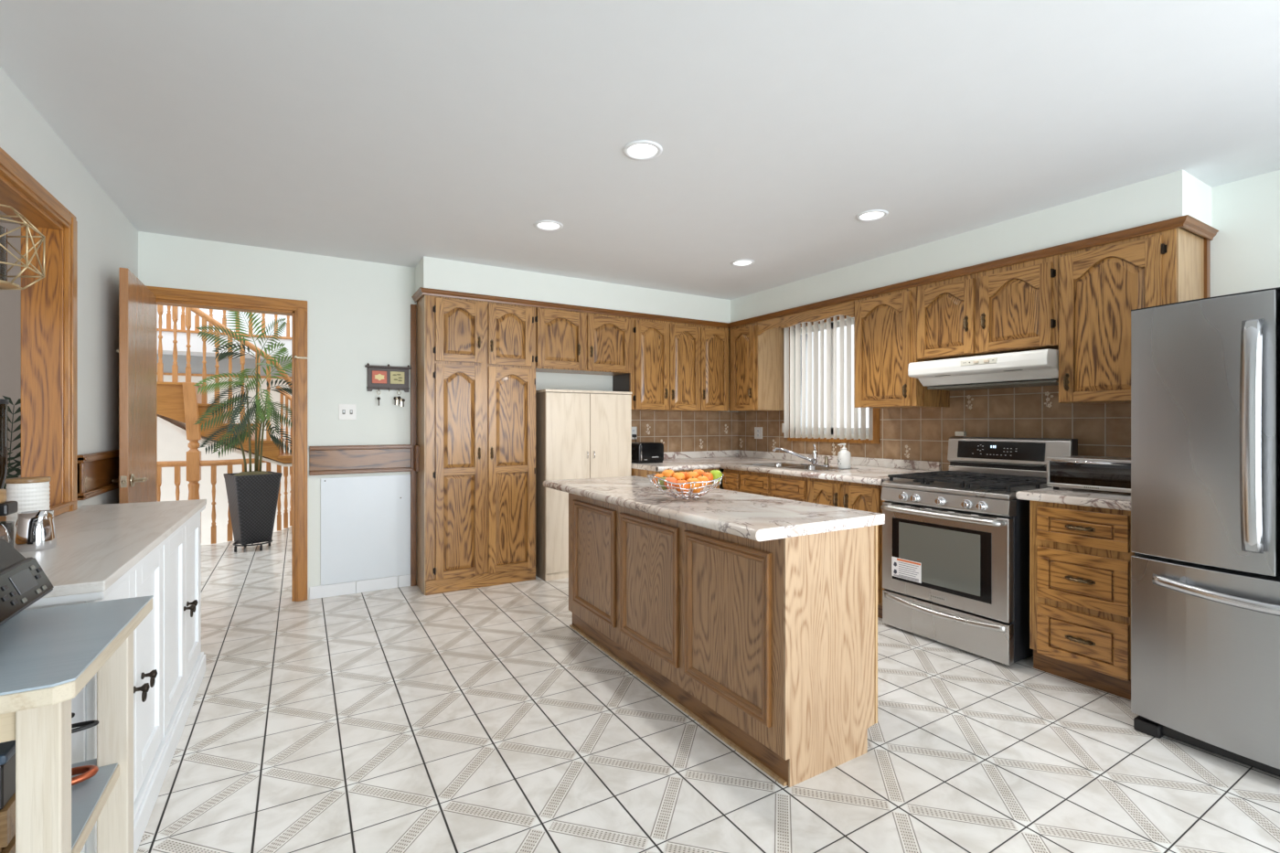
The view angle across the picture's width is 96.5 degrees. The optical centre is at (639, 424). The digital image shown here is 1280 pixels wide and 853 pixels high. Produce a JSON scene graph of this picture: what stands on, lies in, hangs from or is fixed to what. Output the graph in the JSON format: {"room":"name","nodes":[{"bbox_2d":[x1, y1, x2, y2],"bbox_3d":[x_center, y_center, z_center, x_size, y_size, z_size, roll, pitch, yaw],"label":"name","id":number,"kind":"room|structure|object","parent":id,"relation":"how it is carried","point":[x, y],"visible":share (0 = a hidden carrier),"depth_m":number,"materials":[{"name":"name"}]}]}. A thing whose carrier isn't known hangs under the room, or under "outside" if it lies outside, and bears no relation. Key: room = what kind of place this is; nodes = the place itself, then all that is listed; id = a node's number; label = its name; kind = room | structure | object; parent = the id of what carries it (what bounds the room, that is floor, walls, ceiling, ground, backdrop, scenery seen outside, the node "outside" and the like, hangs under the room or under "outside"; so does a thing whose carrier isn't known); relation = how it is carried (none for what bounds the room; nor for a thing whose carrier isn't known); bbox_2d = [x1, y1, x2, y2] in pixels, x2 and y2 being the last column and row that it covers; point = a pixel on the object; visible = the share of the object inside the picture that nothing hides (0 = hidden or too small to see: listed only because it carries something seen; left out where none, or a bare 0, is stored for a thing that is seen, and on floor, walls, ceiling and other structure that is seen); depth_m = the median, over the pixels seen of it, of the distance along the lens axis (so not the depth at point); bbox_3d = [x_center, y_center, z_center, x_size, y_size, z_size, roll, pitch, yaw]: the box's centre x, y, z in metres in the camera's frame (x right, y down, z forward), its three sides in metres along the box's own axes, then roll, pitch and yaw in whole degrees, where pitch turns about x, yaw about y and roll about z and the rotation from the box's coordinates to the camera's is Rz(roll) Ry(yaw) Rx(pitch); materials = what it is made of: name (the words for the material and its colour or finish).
{"room":"kitchen","nodes":[
{"label":"kitchen","id":0,"kind":"room"},
{"bbox_2d":[0,210,20,224],"bbox_3d":[-3.050,-1.310,0.628,2.600,0.100,6.200,0,0,-31],"label":"ceiling","id":1,"kind":"structure","parent":0,"point":[1,212],"depth_m":3.52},
{"bbox_2d":[0,222,21,490],"bbox_3d":[-3.050,-0.060,0.628,2.600,2.600,6.200,0,0,-31],"label":"wall","id":2,"kind":"structure","parent":0,"point":[10,300],"depth_m":3.59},
{"bbox_2d":[0,66,138,507],"bbox_3d":[-1.565,0.015,0.802,0.130,2.449,6.380,0,0,-31],"label":"wall","id":3,"kind":"structure","parent":0,"point":[107,240],"depth_m":2.77,"materials":[{"name":"paint"}]},
{"bbox_2d":[0,203,45,289],"bbox_3d":[-2.275,-0.667,1.974,0.275,0.364,0.316,0,0,-31],"label":"lantern","id":4,"kind":"object","parent":3,"relation":"hanging from","point":[5,284],"visible":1,"depth_m":2.01,"materials":[{"name":"gold metal"}]},
{"bbox_2d":[0,147,77,536],"bbox_3d":[-2.074,-0.270,1.682,0.156,1.300,1.912,0,0,-31],"label":"trim","id":5,"kind":"structure","parent":3,"relation":"attached to","point":[49,305],"depth_m":2.42,"materials":[{"name":"brown wood"}]},
{"bbox_2d":[77,449,118,500],"bbox_3d":[-2.832,0.242,3.091,0.034,0.205,1.149,0,0,-31],"label":"trim","id":6,"kind":"structure","parent":3,"relation":"attached to","point":[96,471],"depth_m":2.79,"materials":[{"name":"brown wood"}]},
{"bbox_2d":[71,712,98,733],"bbox_3d":[-1.326,0.676,1.156,0.179,0.075,0.300,0,0,27],"label":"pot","id":7,"kind":"object","parent":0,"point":[83,725],"visible":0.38,"depth_m":1.24,"materials":[{"name":"metal"}]},
{"bbox_2d":[157,374,291,544],"bbox_3d":[-5.637,1.610,7.322,4.600,4.460,0.850,0,0,-31],"label":"wall","id":8,"kind":"structure","parent":0,"point":[172,445],"depth_m":7.44,"materials":[{"name":"paint"}]},
{"bbox_2d":[157,330,291,360],"bbox_3d":[-5.937,-0.993,7.825,4.600,0.225,2.080,0,0,-31],"label":"wall","id":9,"kind":"structure","parent":0,"point":[196,342],"depth_m":7.01,"materials":[{"name":"white paint"}]},
{"bbox_2d":[157,305,291,339],"bbox_3d":[-5.420,-1.563,6.957,4.600,0.914,0.100,0,0,-31],"label":"rail","id":10,"kind":"object","parent":9,"relation":"on","point":[168,328],"visible":0.23,"depth_m":7.03,"materials":[{"name":"brown wood"}]},
{"bbox_2d":[157,353,291,376],"bbox_3d":[-5.637,-0.765,7.322,4.600,0.230,0.850,0,0,-31],"label":"wall","id":11,"kind":"structure","parent":0,"point":[196,361],"depth_m":7.45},
{"bbox_2d":[163,372,291,379],"bbox_3d":[-5.634,-0.635,7.317,4.600,0.030,0.862,0,0,-31],"label":"trim","id":12,"kind":"structure","parent":11,"relation":"attached to","point":[179,374],"depth_m":7.43,"materials":[{"name":"brown wood"}]},
{"bbox_2d":[157,305,291,337],"bbox_3d":[-6.408,-2.010,8.812,4.800,2.300,0.100,0,0,-31],"label":"wall","id":13,"kind":"structure","parent":0,"point":[218,314],"depth_m":8.82,"materials":[{"name":"white paint"}]},
{"bbox_2d":[138,231,729,599],"bbox_3d":[-1.083,0.015,4.871,5.120,2.449,0.120,0,0,-31],"label":"wall","id":14,"kind":"structure","parent":0,"point":[358,312],"depth_m":4.12,"materials":[{"name":"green paint"}]},
{"bbox_2d":[112,267,156,503],"bbox_3d":[-2.847,0.211,3.261,0.141,2.033,0.774,0,0,-32],"label":"door","id":15,"kind":"structure","parent":14,"relation":"in","point":[136,480],"depth_m":3.12,"materials":[{"name":"brown wood"}]},
{"bbox_2d":[145,285,307,601],"bbox_3d":[-2.781,0.185,3.848,0.937,2.110,0.142,0,0,-31],"label":"trim","id":16,"kind":"structure","parent":14,"relation":"attached to","point":[297,309],"depth_m":4.00,"materials":[{"name":"brown wood"}]},
{"bbox_2d":[338,404,356,419],"bbox_3d":[-2.132,-0.090,4.168,0.115,0.115,0.016,0,0,-31],"label":"light switch","id":17,"kind":"object","parent":14,"relation":"attached to","point":[346,411],"visible":1,"depth_m":4.17,"materials":[{"name":"white plastic"}]},
{"bbox_2d":[309,574,410,599],"bbox_3d":[-2.034,1.196,4.229,0.714,0.088,0.012,0,0,-31],"label":"baseboard","id":18,"kind":"structure","parent":14,"relation":"attached to","point":[387,582],"depth_m":4.20,"materials":[{"name":"white paint"}]},
{"bbox_2d":[309,444,413,475],"bbox_3d":[-2.040,0.258,4.213,0.687,0.207,0.032,0,0,-31],"label":"trim","id":19,"kind":"structure","parent":14,"relation":"attached to","point":[386,458],"depth_m":4.20,"materials":[{"name":"brown wood"}]},
{"bbox_2d":[320,474,410,585],"bbox_3d":[-2.009,0.767,4.243,0.632,0.765,0.013,0,0,-31],"label":"board","id":20,"kind":"object","parent":14,"relation":"attached to","point":[366,520],"visible":1,"depth_m":4.23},
{"bbox_2d":[364,362,411,392],"bbox_3d":[-1.885,-0.350,4.292,0.320,0.208,0.053,0,0,-31],"label":"key rack","id":21,"kind":"object","parent":14,"relation":"attached to","point":[388,377],"visible":1,"depth_m":4.29,"materials":[{"name":"brown wood"}]},
{"bbox_2d":[364,364,411,369],"bbox_3d":[-1.890,-0.429,4.300,0.320,0.015,0.034,0,0,-31],"label":"shelf","id":22,"kind":"object","parent":21,"relation":"attached to","point":[369,367],"depth_m":4.28,"materials":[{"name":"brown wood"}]},
{"bbox_2d":[393,390,405,406],"bbox_3d":[-1.813,-0.193,4.306,0.080,0.124,0.016,0,0,-15],"label":"bunch","id":23,"kind":"object","parent":21,"relation":"hanging from","point":[399,397],"visible":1,"depth_m":4.30,"materials":[{"name":"silver metal"}]},
{"bbox_2d":[410,304,416,586],"bbox_3d":[-1.742,0.160,4.395,0.042,2.160,0.025,0,0,-31],"label":"trim","id":24,"kind":"structure","parent":14,"relation":"attached to","point":[413,307],"depth_m":4.38,"materials":[{"name":"brown wood"}]},
{"bbox_2d":[534,307,630,375],"bbox_3d":[-0.531,-0.705,4.910,0.880,0.510,0.374,0,0,-31],"label":"upper cabinet","id":25,"kind":"object","parent":14,"relation":"attached to","point":[570,342],"visible":0.98,"depth_m":4.77,"materials":[{"name":"brown wood"}]},
{"bbox_2d":[612,317,728,411],"bbox_3d":[0.320,-0.545,5.417,1.109,0.830,0.374,0,0,-31],"label":"upper cabinet","id":26,"kind":"object","parent":14,"relation":"attached to","point":[676,367],"visible":0.98,"depth_m":5.26,"materials":[{"name":"brown wood"}]},
{"bbox_2d":[419,287,728,328],"bbox_3d":[-0.353,-0.959,4.835,2.862,0.042,0.034,0,0,-31],"label":"crown molding","id":27,"kind":"structure","parent":26,"relation":"attached to","point":[425,291],"depth_m":4.67,"materials":[{"name":"brown wood"}]},
{"bbox_2d":[631,410,737,452],"bbox_3d":[0.404,0.102,5.676,1.500,0.467,0.017,0,0,-31],"label":"tiled wall","id":28,"kind":"structure","parent":14,"relation":"attached to","point":[677,431],"depth_m":5.71,"materials":[{"name":"brown tile"}]},
{"bbox_2d":[631,426,636,438],"bbox_3d":[-0.055,0.082,5.372,0.075,0.118,0.039,0,0,-31],"label":"wall outlet","id":29,"kind":"object","parent":28,"relation":"attached to","point":[634,429],"visible":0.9,"depth_m":5.38,"materials":[{"name":"white plastic"}]},
{"bbox_2d":[0,0,1279,299],"bbox_3d":[0.579,-1.209,2.078,5.120,0.001,6.620,0,0,-31],"label":"ceiling","id":30,"kind":"structure","parent":0,"point":[400,133],"depth_m":2.27,"materials":[{"name":"paint"}]},
{"bbox_2d":[533,220,563,231],"bbox_3d":[-0.555,-1.250,3.470,0.176,0.098,0.176,0,0,-31],"label":"ceiling light","id":31,"kind":"object","parent":30,"relation":"attached to","point":[544,225],"visible":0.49,"depth_m":3.52,"materials":[{"name":"white paint"}]},
{"bbox_2d":[622,139,662,159],"bbox_3d":[0.012,-1.250,2.518,0.176,0.098,0.176,0,0,-31],"label":"ceiling light","id":32,"kind":"object","parent":30,"relation":"attached to","point":[642,149],"visible":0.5,"depth_m":2.56,"materials":[{"name":"white paint"}]},
{"bbox_2d":[730,258,754,266],"bbox_3d":[0.766,-1.250,4.267,0.176,0.098,0.176,0,0,-31],"label":"ceiling light","id":33,"kind":"object","parent":30,"relation":"attached to","point":[743,261],"visible":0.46,"depth_m":4.31,"materials":[{"name":"white paint"}]},
{"bbox_2d":[855,209,888,221],"bbox_3d":[1.340,-1.250,3.302,0.176,0.098,0.176,0,0,-31],"label":"ceiling light","id":34,"kind":"object","parent":30,"relation":"attached to","point":[872,215],"visible":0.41,"depth_m":3.34,"materials":[{"name":"white paint"}]},
{"bbox_2d":[136,526,1279,852],"bbox_3d":[-1.471,1.265,3.372,7.320,0.050,10.700,0,0,-31],"label":"floor","id":35,"kind":"structure","parent":0,"point":[401,720],"depth_m":2.15,"materials":[{"name":"tile"}]},
{"bbox_2d":[0,595,153,852],"bbox_3d":[-1.276,0.825,1.004,0.563,0.830,0.534,0,0,-31],"label":"kitchen cart","id":36,"kind":"object","parent":35,"relation":"on","point":[48,656],"visible":1,"depth_m":1.06,"materials":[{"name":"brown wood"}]},
{"bbox_2d":[0,792,15,852],"bbox_3d":[-1.207,0.708,0.953,0.260,0.125,0.152,0,0,-31],"label":"wooden crate","id":37,"kind":"object","parent":36,"relation":"on","point":[7,814],"visible":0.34,"depth_m":0.96,"materials":[{"name":"brown wood"}]},
{"bbox_2d":[0,739,15,810],"bbox_3d":[-1.206,0.596,0.948,0.268,0.096,0.159,0,0,-31],"label":"storage box","id":38,"kind":"object","parent":37,"relation":"on","point":[7,749],"visible":0.38,"depth_m":0.96,"materials":[{"name":"black plastic"}]},
{"bbox_2d":[0,538,53,625],"bbox_3d":[-1.345,0.307,0.977,0.407,0.205,0.475,0,0,-31],"label":"printer","id":39,"kind":"object","parent":36,"relation":"on","point":[23,581],"visible":1,"depth_m":1.14,"materials":[{"name":"black plastic"}]},
{"bbox_2d":[71,765,98,785],"bbox_3d":[-1.300,0.743,1.135,0.321,0.055,0.196,0,0,-31],"label":"copper pan","id":40,"kind":"object","parent":36,"relation":"on","point":[88,772],"visible":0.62,"depth_m":1.23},
{"bbox_2d":[71,758,117,850],"bbox_3d":[-1.315,0.772,1.035,0.489,0.004,0.420,0,0,-31],"label":"shelf","id":41,"kind":"object","parent":36,"relation":"attached to","point":[88,796],"depth_m":1.19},
{"bbox_2d":[0,499,206,852],"bbox_3d":[-1.928,0.808,2.014,0.479,0.864,1.757,0,0,-31],"label":"sideboard","id":42,"kind":"object","parent":35,"relation":"on","point":[110,551],"visible":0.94,"depth_m":1.96,"materials":[{"name":"white paint"}]},
{"bbox_2d":[0,398,17,546],"bbox_3d":[-1.729,0.153,1.486,0.132,0.446,0.162,0,0,-31],"label":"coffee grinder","id":43,"kind":"object","parent":42,"relation":"on","point":[6,507],"visible":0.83,"depth_m":1.51,"materials":[{"name":"plastic"}]},
{"bbox_2d":[0,521,13,546],"bbox_3d":[-1.734,0.311,1.540,0.063,0.090,0.063,0,0,-31],"label":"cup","id":44,"kind":"object","parent":43,"relation":"on","point":[8,526],"depth_m":1.57,"materials":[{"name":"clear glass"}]},
{"bbox_2d":[5,476,51,541],"bbox_3d":[-2.024,0.277,1.891,0.104,0.199,0.104,0,0,-31],"label":"canister","id":45,"kind":"object","parent":42,"relation":"on","point":[32,493],"visible":0.56,"depth_m":1.86,"materials":[{"name":"white ceramic"}]},
{"bbox_2d":[14,510,56,552],"bbox_3d":[-1.836,0.317,1.730,0.106,0.118,0.108,0,0,-31],"label":"milk pitcher","id":46,"kind":"object","parent":42,"relation":"on","point":[36,530],"visible":1,"depth_m":1.70,"materials":[{"name":"silver metal"}]},
{"bbox_2d":[182,382,202,500],"bbox_3d":[-4.613,0.405,5.889,0.144,1.670,0.110,0,0,-31],"label":"newel post","id":47,"kind":"object","parent":35,"relation":"on","point":[189,390],"visible":0.75,"depth_m":5.85,"materials":[{"name":"brown wood"}]},
{"bbox_2d":[157,304,291,466],"bbox_3d":[-4.768,-0.670,6.513,2.302,2.489,0.930,0,0,-31],"label":"staircase","id":48,"kind":"structure","parent":35,"relation":"on","point":[170,396],"depth_m":6.10,"materials":[{"name":"brown wood"}]},
{"bbox_2d":[157,457,291,543],"bbox_3d":[-4.779,0.807,6.285,0.991,0.865,2.978,0,0,29],"label":"guard rail","id":49,"kind":"object","parent":35,"relation":"on","point":[177,464],"visible":0.23,"depth_m":5.96,"materials":[{"name":"brown wood"}]},
{"bbox_2d":[223,471,282,552],"bbox_3d":[-3.852,0.865,5.691,0.400,0.749,0.400,0,0,39],"label":"planter","id":50,"kind":"object","parent":35,"relation":"on","point":[252,500],"visible":0.98,"depth_m":5.57,"materials":[{"name":"plastic"}]},
{"bbox_2d":[233,470,271,475],"bbox_3d":[-3.852,0.498,5.691,0.330,0.060,0.330,0,0,-31],"label":"moss","id":51,"kind":"object","parent":50,"relation":"on","point":[251,473],"visible":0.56,"depth_m":5.61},
{"bbox_2d":[192,310,291,471],"bbox_3d":[-3.875,-0.334,5.673,0.898,1.628,0.688,0,0,-31],"label":"palm plant","id":52,"kind":"object","parent":51,"relation":"on","point":[239,438],"visible":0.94,"depth_m":5.66,"materials":[{"name":"green plant"}]},
{"bbox_2d":[416,294,535,595],"bbox_3d":[-1.265,0.140,4.473,0.848,2.200,0.374,0,0,-31],"label":"pantry cabinet","id":53,"kind":"object","parent":35,"relation":"on","point":[476,364],"visible":1,"depth_m":4.32,"materials":[{"name":"brown wood"}]},
{"bbox_2d":[414,444,419,471],"bbox_3d":[-1.695,0.258,4.356,0.038,0.207,0.100,0,0,-31],"label":"trim","id":54,"kind":"structure","parent":53,"relation":"attached to","point":[416,447],"depth_m":4.31,"materials":[{"name":"brown wood"}]},
{"bbox_2d":[411,288,424,302],"bbox_3d":[-1.652,-0.959,4.252,0.034,0.042,0.362,0,0,-31],"label":"crown molding","id":55,"kind":"structure","parent":53,"relation":"attached to","point":[418,294],"depth_m":4.25,"materials":[{"name":"brown wood"}]},
{"bbox_2d":[535,389,631,581],"bbox_3d":[-0.506,0.481,4.874,0.788,1.518,0.435,0,0,-31],"label":"wardrobe","id":56,"kind":"object","parent":35,"relation":"on","point":[580,434],"visible":0.73,"depth_m":4.63,"materials":[{"name":"beige wood"}]},
{"bbox_2d":[631,468,719,488],"bbox_3d":[0.217,0.809,5.090,0.660,0.862,0.774,0,0,-31],"label":"base cabinet","id":57,"kind":"object","parent":35,"relation":"on","point":[634,472],"visible":0.03,"depth_m":4.80,"materials":[{"name":"brown wood"}]},
{"bbox_2d":[568,492,877,787],"bbox_3d":[0.227,0.811,2.845,0.496,0.858,1.833,0,0,-31],"label":"kitchen island","id":58,"kind":"object","parent":35,"relation":"on","point":[773,645],"visible":0.97,"depth_m":2.16,"materials":[{"name":"brown wood"}]},
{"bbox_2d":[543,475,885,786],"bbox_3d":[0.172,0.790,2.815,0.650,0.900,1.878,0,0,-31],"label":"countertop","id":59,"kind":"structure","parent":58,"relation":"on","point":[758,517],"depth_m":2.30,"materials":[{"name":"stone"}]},
{"bbox_2d":[646,472,723,500],"bbox_3d":[0.203,0.280,2.602,0.349,0.117,0.241,0,0,2],"label":"fruit bowl","id":60,"kind":"object","parent":59,"relation":"on","point":[674,496],"visible":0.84,"depth_m":2.53,"materials":[{"name":"silver metal"}]},
{"bbox_2d":[657,475,667,490],"bbox_3d":[0.108,0.264,2.573,0.060,0.063,0.060,0,0,-31],"label":"pear","id":61,"kind":"object","parent":60,"relation":"in","point":[661,482],"visible":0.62,"depth_m":2.55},
{"bbox_2d":[661,468,674,477],"bbox_3d":[0.131,0.234,2.631,0.063,0.060,0.063,0,0,-31],"label":"orange","id":62,"kind":"object","parent":60,"relation":"in","point":[667,473],"visible":0.5,"depth_m":2.61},
{"bbox_2d":[663,476,677,489],"bbox_3d":[0.138,0.259,2.545,0.062,0.059,0.062,0,0,-31],"label":"peach","id":63,"kind":"object","parent":60,"relation":"in","point":[669,479],"visible":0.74,"depth_m":2.52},
{"bbox_2d":[675,479,688,491],"bbox_3d":[0.186,0.271,2.536,0.063,0.060,0.063,0,0,-31],"label":"orange","id":64,"kind":"object","parent":60,"relation":"in","point":[681,481],"visible":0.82,"depth_m":2.52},
{"bbox_2d":[686,476,700,490],"bbox_3d":[0.236,0.264,2.546,0.065,0.061,0.065,0,0,-31],"label":"orange","id":65,"kind":"object","parent":60,"relation":"in","point":[691,479],"visible":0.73,"depth_m":2.52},
{"bbox_2d":[691,487,703,494],"bbox_3d":[0.256,0.288,2.601,0.062,0.059,0.062,0,0,-31],"label":"orange","id":66,"kind":"object","parent":60,"relation":"in","point":[698,490],"visible":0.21,"depth_m":2.58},
{"bbox_2d":[685,470,699,479],"bbox_3d":[0.241,0.241,2.621,0.063,0.060,0.063,0,0,-31],"label":"orange","id":67,"kind":"object","parent":66,"relation":"on","point":[688,474],"visible":0.56,"depth_m":2.60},
{"bbox_2d":[696,474,708,487],"bbox_3d":[0.281,0.255,2.571,0.060,0.058,0.060,0,0,-31],"label":"orange","id":68,"kind":"object","parent":60,"relation":"in","point":[701,478],"visible":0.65,"depth_m":2.55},
{"bbox_2d":[700,470,713,483],"bbox_3d":[0.302,0.241,2.593,0.061,0.058,0.061,0,0,-31],"label":"orange","id":69,"kind":"object","parent":60,"relation":"in","point":[708,474],"visible":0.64,"depth_m":2.57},
{"bbox_2d":[709,469,722,481],"bbox_3d":[0.348,0.235,2.635,0.062,0.059,0.062,0,0,-31],"label":"apple","id":70,"kind":"object","parent":60,"relation":"in","point":[716,474],"visible":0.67,"depth_m":2.61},
{"bbox_3d":[0.196,0.288,2.591,0.058,0.056,0.058,0,0,-31],"label":"orange","id":71,"kind":"object","parent":60,"relation":"in","visible":0},
{"bbox_2d":[672,470,684,479],"bbox_3d":[0.176,0.241,2.596,0.058,0.056,0.058,0,0,-31],"label":"orange","id":72,"kind":"object","parent":71,"relation":"on","point":[678,475],"visible":0.61,"depth_m":2.58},
{"bbox_2d":[722,469,887,618],"bbox_3d":[1.455,0.809,4.447,0.871,0.862,1.585,0,0,-31],"label":"base cabinet","id":73,"kind":"object","parent":35,"relation":"on","point":[847,495],"visible":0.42,"depth_m":4.01,"materials":[{"name":"brown wood"}]},
{"bbox_2d":[631,449,940,485],"bbox_3d":[0.994,0.325,4.629,1.526,0.106,2.389,0,0,-31],"label":"countertop","id":74,"kind":"structure","parent":73,"relation":"on","point":[871,471],"depth_m":4.67,"materials":[{"name":"stone"}]},
{"bbox_2d":[631,442,663,463],"bbox_3d":[0.058,0.249,5.035,0.261,0.178,0.175,0,0,-31],"label":"toaster","id":75,"kind":"object","parent":74,"relation":"on","point":[642,453],"visible":0.91,"depth_m":4.96,"materials":[{"name":"black plastic"}]},
{"bbox_2d":[772,444,829,466],"bbox_3d":[1.340,0.247,4.728,0.496,0.174,0.113,0,0,43],"label":"tap","id":76,"kind":"object","parent":74,"relation":"on","point":[814,459],"visible":1,"depth_m":4.65,"materials":[{"name":"silver metal"}]},
{"bbox_2d":[744,462,858,470],"bbox_3d":[1.257,0.409,4.565,0.480,0.152,0.790,0,0,-31],"label":"sink","id":77,"kind":"object","parent":74,"relation":"in","point":[786,465],"visible":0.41,"depth_m":4.58,"materials":[{"name":"metal"}]},
{"bbox_2d":[837,443,851,468],"bbox_3d":[1.560,0.239,4.367,0.097,0.189,0.095,0,0,-31],"label":"soap dispenser","id":78,"kind":"object","parent":77,"relation":"on","point":[844,456],"visible":1,"depth_m":4.33,"materials":[{"name":"white plastic"}]},
{"bbox_2d":[880,437,1077,665],"bbox_3d":[1.993,0.662,3.392,0.854,1.155,0.737,0,0,-31],"label":"gas range","id":79,"kind":"object","parent":35,"relation":"on","point":[955,541],"visible":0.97,"depth_m":3.17,"materials":[{"name":"metal"}]},
{"bbox_2d":[881,479,1053,500],"bbox_3d":[1.984,0.366,3.387,0.725,0.038,0.737,0,0,-31],"label":"cooktop","id":80,"kind":"object","parent":79,"relation":"in","point":[933,488],"depth_m":3.17,"materials":[{"name":"metal"}]},
{"bbox_2d":[1029,500,1134,700],"bbox_3d":[2.384,0.809,2.887,0.870,0.862,0.433,0,0,-31],"label":"base cabinet","id":81,"kind":"object","parent":35,"relation":"on","point":[1080,556],"visible":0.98,"depth_m":2.66,"materials":[{"name":"brown wood"}]},
{"bbox_2d":[1015,487,1130,511],"bbox_3d":[2.396,0.358,2.905,0.879,0.040,0.482,0,0,-31],"label":"countertop","id":82,"kind":"structure","parent":81,"relation":"on","point":[1086,497],"depth_m":2.73,"materials":[{"name":"stone"}]},
{"bbox_2d":[1046,455,1130,492],"bbox_3d":[2.366,0.254,2.893,0.375,0.168,0.403,0,0,-31],"label":"toaster oven","id":83,"kind":"object","parent":82,"relation":"on","point":[1081,472],"visible":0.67,"depth_m":2.83,"materials":[{"name":"metal"}]},
{"bbox_2d":[1130,287,1279,777],"bbox_3d":[2.508,0.388,2.141,0.939,1.704,0.855,0,0,-31],"label":"refrigerator","id":84,"kind":"object","parent":35,"relation":"on","point":[1205,372],"visible":1,"depth_m":2.09,"materials":[{"name":"metal"}]},
{"bbox_2d":[415,170,1211,330],"bbox_3d":[0.591,-1.095,3.665,3.235,0.228,3.665,0,0,-31],"label":"soffit","id":85,"kind":"structure","parent":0,"point":[1176,194],"depth_m":4.10,"materials":[{"name":"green paint"}]},
{"bbox_2d":[917,254,1058,361],"bbox_3d":[2.244,-0.700,3.612,0.444,0.520,0.843,0,0,-31],"label":"upper cabinet","id":86,"kind":"object","parent":85,"relation":"attached to","point":[1015,307],"visible":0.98,"depth_m":3.46,"materials":[{"name":"brown wood"}]},
{"bbox_2d":[728,214,1187,328],"bbox_3d":[1.716,-0.959,4.127,0.034,0.042,3.366,0,0,-31],"label":"crown molding","id":87,"kind":"structure","parent":86,"relation":"attached to","point":[1176,222],"depth_m":3.43,"materials":[{"name":"brown wood"}]},
{"bbox_2d":[907,349,1058,390],"bbox_3d":[2.213,-0.327,3.589,0.515,0.177,0.828,0,0,-31],"label":"range hood","id":88,"kind":"object","parent":86,"relation":"attached to","point":[1032,368],"visible":0.96,"depth_m":3.43,"materials":[{"name":"white metal"}]},
{"bbox_2d":[794,170,1279,438],"bbox_3d":[2.727,0.015,3.357,0.120,2.449,6.380,0,0,-31],"label":"wall","id":89,"kind":"structure","parent":0,"point":[1245,248],"depth_m":2.81,"materials":[{"name":"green paint"}]},
{"bbox_2d":[729,321,784,411],"bbox_3d":[1.122,-0.545,5.498,0.444,0.830,0.407,0,0,-31],"label":"upper cabinet","id":90,"kind":"object","parent":89,"relation":"attached to","point":[756,362],"visible":0.98,"depth_m":5.34,"materials":[{"name":"brown wood"}]},
{"bbox_2d":[757,299,854,335],"bbox_3d":[1.357,-0.886,4.787,0.018,0.148,1.060,0,0,-31],"label":"window valance","id":91,"kind":"object","parent":90,"relation":"attached to","point":[848,308],"visible":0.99,"depth_m":4.70,"materials":[{"name":"brown wood"}]},
{"bbox_2d":[794,318,868,435],"bbox_3d":[1.720,-0.405,5.068,0.040,0.990,0.910,0,0,-31],"label":"window","id":92,"kind":"structure","parent":89,"relation":"in","point":[852,320],"depth_m":5.07,"materials":[{"name":"white paint"}]},
{"bbox_2d":[784,315,873,440],"bbox_3d":[1.607,-0.416,4.974,0.086,1.087,0.984,0,0,-31],"label":"vertical blind","id":93,"kind":"object","parent":92,"relation":"attached to","point":[841,317],"visible":0.63,"depth_m":5.03,"materials":[{"name":"white plastic"}]},
{"bbox_2d":[787,315,879,443],"bbox_3d":[1.663,-0.403,4.998,0.030,1.115,1.000,0,0,-31],"label":"trim","id":94,"kind":"structure","parent":89,"relation":"attached to","point":[876,411],"depth_m":4.87,"materials":[{"name":"brown wood"}]},
{"bbox_2d":[854,286,949,408],"bbox_3d":[1.900,-0.541,4.191,0.444,0.838,0.511,0,0,-31],"label":"upper cabinet","id":95,"kind":"object","parent":89,"relation":"attached to","point":[885,324],"visible":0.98,"depth_m":4.06,"materials":[{"name":"brown wood"}]},
{"bbox_2d":[737,384,1130,470],"bbox_3d":[2.186,-0.062,4.131,0.017,0.795,4.464,0,0,-31],"label":"tiled wall","id":96,"kind":"structure","parent":89,"relation":"attached to","point":[1100,429],"depth_m":3.91,"materials":[{"name":"brown tile"}]},
{"bbox_2d":[754,426,762,438],"bbox_3d":[1.195,0.088,5.773,0.009,0.118,0.115,0,0,-31],"label":"wall outlet","id":97,"kind":"object","parent":96,"relation":"attached to","point":[758,431],"visible":1,"depth_m":5.77,"materials":[{"name":"white plastic"}]},
{"bbox_2d":[955,431,966,436],"bbox_3d":[2.241,0.066,3.996,0.029,0.032,0.065,0,0,-31],"label":"switch box","id":98,"kind":"object","parent":96,"relation":"attached to","point":[957,433],"visible":1,"depth_m":3.98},
{"bbox_2d":[1058,226,1210,404],"bbox_3d":[2.592,-0.540,3.028,0.444,0.840,0.513,0,0,-31],"label":"upper cabinet","id":99,"kind":"object","parent":89,"relation":"attached to","point":[1100,286],"visible":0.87,"depth_m":2.93,"materials":[{"name":"brown wood"}]},
{"bbox_2d":[1181,214,1218,240],"bbox_3d":[2.737,-0.959,2.796,0.427,0.042,0.034,0,0,-31],"label":"crown molding","id":100,"kind":"structure","parent":99,"relation":"attached to","point":[1191,224],"depth_m":2.79,"materials":[{"name":"brown wood"}]},
{"bbox_3d":[-3.050,1.265,0.628,2.600,0.050,6.200,0,0,-31],"label":"floor","id":101,"kind":"structure","parent":0,"visible":0},
{"bbox_2d":[2,395,21,489],"bbox_3d":[-3.596,0.543,3.169,0.593,1.394,0.545,0,0,-13],"label":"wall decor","id":102,"kind":"object","parent":101,"relation":"on","point":[11,469],"visible":0.16,"depth_m":3.08,"materials":[{"name":"black plastic"}]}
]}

